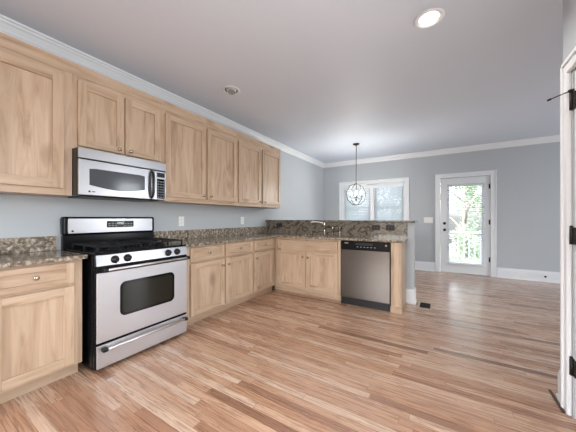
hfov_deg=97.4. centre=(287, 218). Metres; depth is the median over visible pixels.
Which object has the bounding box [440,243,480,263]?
ground
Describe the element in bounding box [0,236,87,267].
countertop
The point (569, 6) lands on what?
wall
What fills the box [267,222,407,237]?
backsplash
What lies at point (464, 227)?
tree
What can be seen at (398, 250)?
end panel
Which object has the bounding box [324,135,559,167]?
trim
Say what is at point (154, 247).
cooktop
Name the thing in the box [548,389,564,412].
door stop
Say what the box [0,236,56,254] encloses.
backsplash
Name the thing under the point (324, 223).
faucet
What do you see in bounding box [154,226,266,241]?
backsplash
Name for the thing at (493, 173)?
trim
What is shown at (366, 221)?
bar
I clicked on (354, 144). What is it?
chandelier
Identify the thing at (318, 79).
ceiling
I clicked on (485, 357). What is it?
floor
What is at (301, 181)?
wall
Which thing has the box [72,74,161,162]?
upper cabinet
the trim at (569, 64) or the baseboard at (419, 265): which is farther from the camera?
the baseboard at (419, 265)
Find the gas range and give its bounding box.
[60,217,189,370]
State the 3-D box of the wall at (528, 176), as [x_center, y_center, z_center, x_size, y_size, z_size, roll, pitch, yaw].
[4.262,-0.160,5.163,7.590,2.700,0.150,0,0,32]
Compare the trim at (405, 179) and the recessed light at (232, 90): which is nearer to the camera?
the recessed light at (232, 90)
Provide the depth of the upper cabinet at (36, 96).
1.85 m
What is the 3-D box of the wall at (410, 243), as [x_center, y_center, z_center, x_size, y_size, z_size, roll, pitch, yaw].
[0.712,0.627,4.229,2.520,1.125,0.140,0,0,32]
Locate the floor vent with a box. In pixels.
[417,301,432,309]
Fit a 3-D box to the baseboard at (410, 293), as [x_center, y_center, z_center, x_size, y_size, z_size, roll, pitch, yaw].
[0.721,1.090,4.224,2.541,0.200,0.182,0,0,32]
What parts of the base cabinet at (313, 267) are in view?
door panel, door, false panel, door, door panel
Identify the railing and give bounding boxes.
[440,231,480,262]
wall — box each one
[0,150,322,249]
[323,142,559,271]
[356,222,414,289]
[563,0,575,418]
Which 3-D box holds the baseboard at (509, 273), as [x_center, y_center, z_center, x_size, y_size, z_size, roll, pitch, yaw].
[5.777,1.090,4.125,3.682,0.200,0.030,0,0,32]
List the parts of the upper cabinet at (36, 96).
door panel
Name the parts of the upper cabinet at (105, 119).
door, door panel, door, door panel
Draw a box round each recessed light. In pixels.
[222,86,239,94]
[414,8,444,28]
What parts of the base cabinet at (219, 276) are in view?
drawer, door, drawer panel, door panel, drawer, door, drawer panel, door panel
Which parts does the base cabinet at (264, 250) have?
drawer, door, drawer panel, door panel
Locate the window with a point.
(372, 189)
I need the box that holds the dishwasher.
[341,240,390,311]
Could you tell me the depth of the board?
2.27 m
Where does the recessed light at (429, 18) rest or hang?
in the ceiling
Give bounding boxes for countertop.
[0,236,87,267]
[154,222,407,246]
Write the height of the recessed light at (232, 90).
0.148 m
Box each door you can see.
[441,176,489,275]
[547,70,575,418]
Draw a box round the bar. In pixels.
[266,220,417,222]
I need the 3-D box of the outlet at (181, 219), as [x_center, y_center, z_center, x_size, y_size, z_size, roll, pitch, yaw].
[-1.368,0.039,3.247,0.007,0.122,0.078,0,0,32]
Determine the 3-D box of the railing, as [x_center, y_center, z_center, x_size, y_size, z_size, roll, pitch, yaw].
[5.165,0.828,6.868,6.800,0.925,0.090,0,0,32]
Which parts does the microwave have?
door, vent panel, handle, control panel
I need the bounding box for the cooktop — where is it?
[65,243,185,255]
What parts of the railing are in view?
rail, rail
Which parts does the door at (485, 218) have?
glazing frame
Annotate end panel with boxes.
[390,241,406,313]
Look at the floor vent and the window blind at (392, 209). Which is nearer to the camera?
the floor vent
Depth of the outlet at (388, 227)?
3.65 m
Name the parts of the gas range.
backguard panel, knob, clock panel, knob, frame, control panel, oven door, drawer, knob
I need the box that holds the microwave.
[64,147,165,201]
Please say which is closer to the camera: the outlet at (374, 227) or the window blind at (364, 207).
the outlet at (374, 227)
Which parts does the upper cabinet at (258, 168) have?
door, door panel, door, door panel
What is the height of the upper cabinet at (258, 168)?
0.987 m
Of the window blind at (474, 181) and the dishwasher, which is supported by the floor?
the dishwasher
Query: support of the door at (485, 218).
in the wall at (528, 176)
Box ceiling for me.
[0,0,562,162]
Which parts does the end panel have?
trim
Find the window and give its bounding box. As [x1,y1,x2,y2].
[343,182,404,219]
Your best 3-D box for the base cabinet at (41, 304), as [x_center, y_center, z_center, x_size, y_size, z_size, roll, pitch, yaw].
[-2.012,0.748,1.645,0.578,0.883,0.943,0,0,32]
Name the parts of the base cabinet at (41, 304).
drawer panel, door panel, drawer, door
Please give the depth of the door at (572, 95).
1.49 m
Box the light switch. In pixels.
[424,217,432,222]
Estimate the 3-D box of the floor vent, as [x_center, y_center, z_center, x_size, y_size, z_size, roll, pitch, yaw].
[1.866,1.187,3.443,0.170,0.006,0.290,0,0,32]
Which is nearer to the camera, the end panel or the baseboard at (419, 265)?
the end panel
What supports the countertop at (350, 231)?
on the base cabinet at (219, 276)
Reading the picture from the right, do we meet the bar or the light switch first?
the light switch
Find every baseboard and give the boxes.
[406,287,416,304]
[415,261,434,271]
[497,267,559,282]
[556,370,559,402]
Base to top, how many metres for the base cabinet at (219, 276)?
0.883 m
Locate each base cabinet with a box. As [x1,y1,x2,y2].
[0,259,81,403]
[186,240,252,325]
[249,237,275,299]
[275,237,340,300]
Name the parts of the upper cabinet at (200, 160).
door, door panel, door, door panel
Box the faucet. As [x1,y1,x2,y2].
[310,221,327,234]
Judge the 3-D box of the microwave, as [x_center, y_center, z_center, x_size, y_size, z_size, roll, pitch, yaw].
[-1.612,-0.372,2.402,0.469,0.388,0.741,0,0,32]
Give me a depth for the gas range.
2.20 m
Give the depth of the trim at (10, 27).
2.59 m
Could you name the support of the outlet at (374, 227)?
attached to the countertop at (350, 231)
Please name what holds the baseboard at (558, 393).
attached to the wall at (569, 6)
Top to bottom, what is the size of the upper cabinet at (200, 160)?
0.987 m
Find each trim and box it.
[0,14,324,167]
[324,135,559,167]
[339,177,408,219]
[435,170,496,276]
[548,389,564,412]
[560,46,575,415]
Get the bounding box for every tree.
[377,187,401,217]
[440,180,480,262]
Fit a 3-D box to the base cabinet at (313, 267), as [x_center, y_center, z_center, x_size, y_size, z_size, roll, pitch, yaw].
[0.348,0.748,4.049,1.178,0.883,0.518,0,0,32]
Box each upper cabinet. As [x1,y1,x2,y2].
[0,46,71,196]
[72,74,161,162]
[150,109,236,205]
[227,138,279,208]
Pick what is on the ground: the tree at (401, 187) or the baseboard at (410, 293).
the tree at (401, 187)
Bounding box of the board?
[0,32,279,153]
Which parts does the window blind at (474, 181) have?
rail, ladder cord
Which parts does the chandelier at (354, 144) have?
rod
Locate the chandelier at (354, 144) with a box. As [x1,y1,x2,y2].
[346,143,365,204]
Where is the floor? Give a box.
[0,270,575,431]
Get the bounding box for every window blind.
[344,185,369,219]
[374,183,402,219]
[446,179,485,265]
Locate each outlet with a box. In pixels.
[179,217,183,225]
[372,225,379,229]
[386,225,394,230]
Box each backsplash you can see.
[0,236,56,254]
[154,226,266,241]
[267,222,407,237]
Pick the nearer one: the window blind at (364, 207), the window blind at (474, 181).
the window blind at (474, 181)
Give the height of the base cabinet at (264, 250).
0.883 m

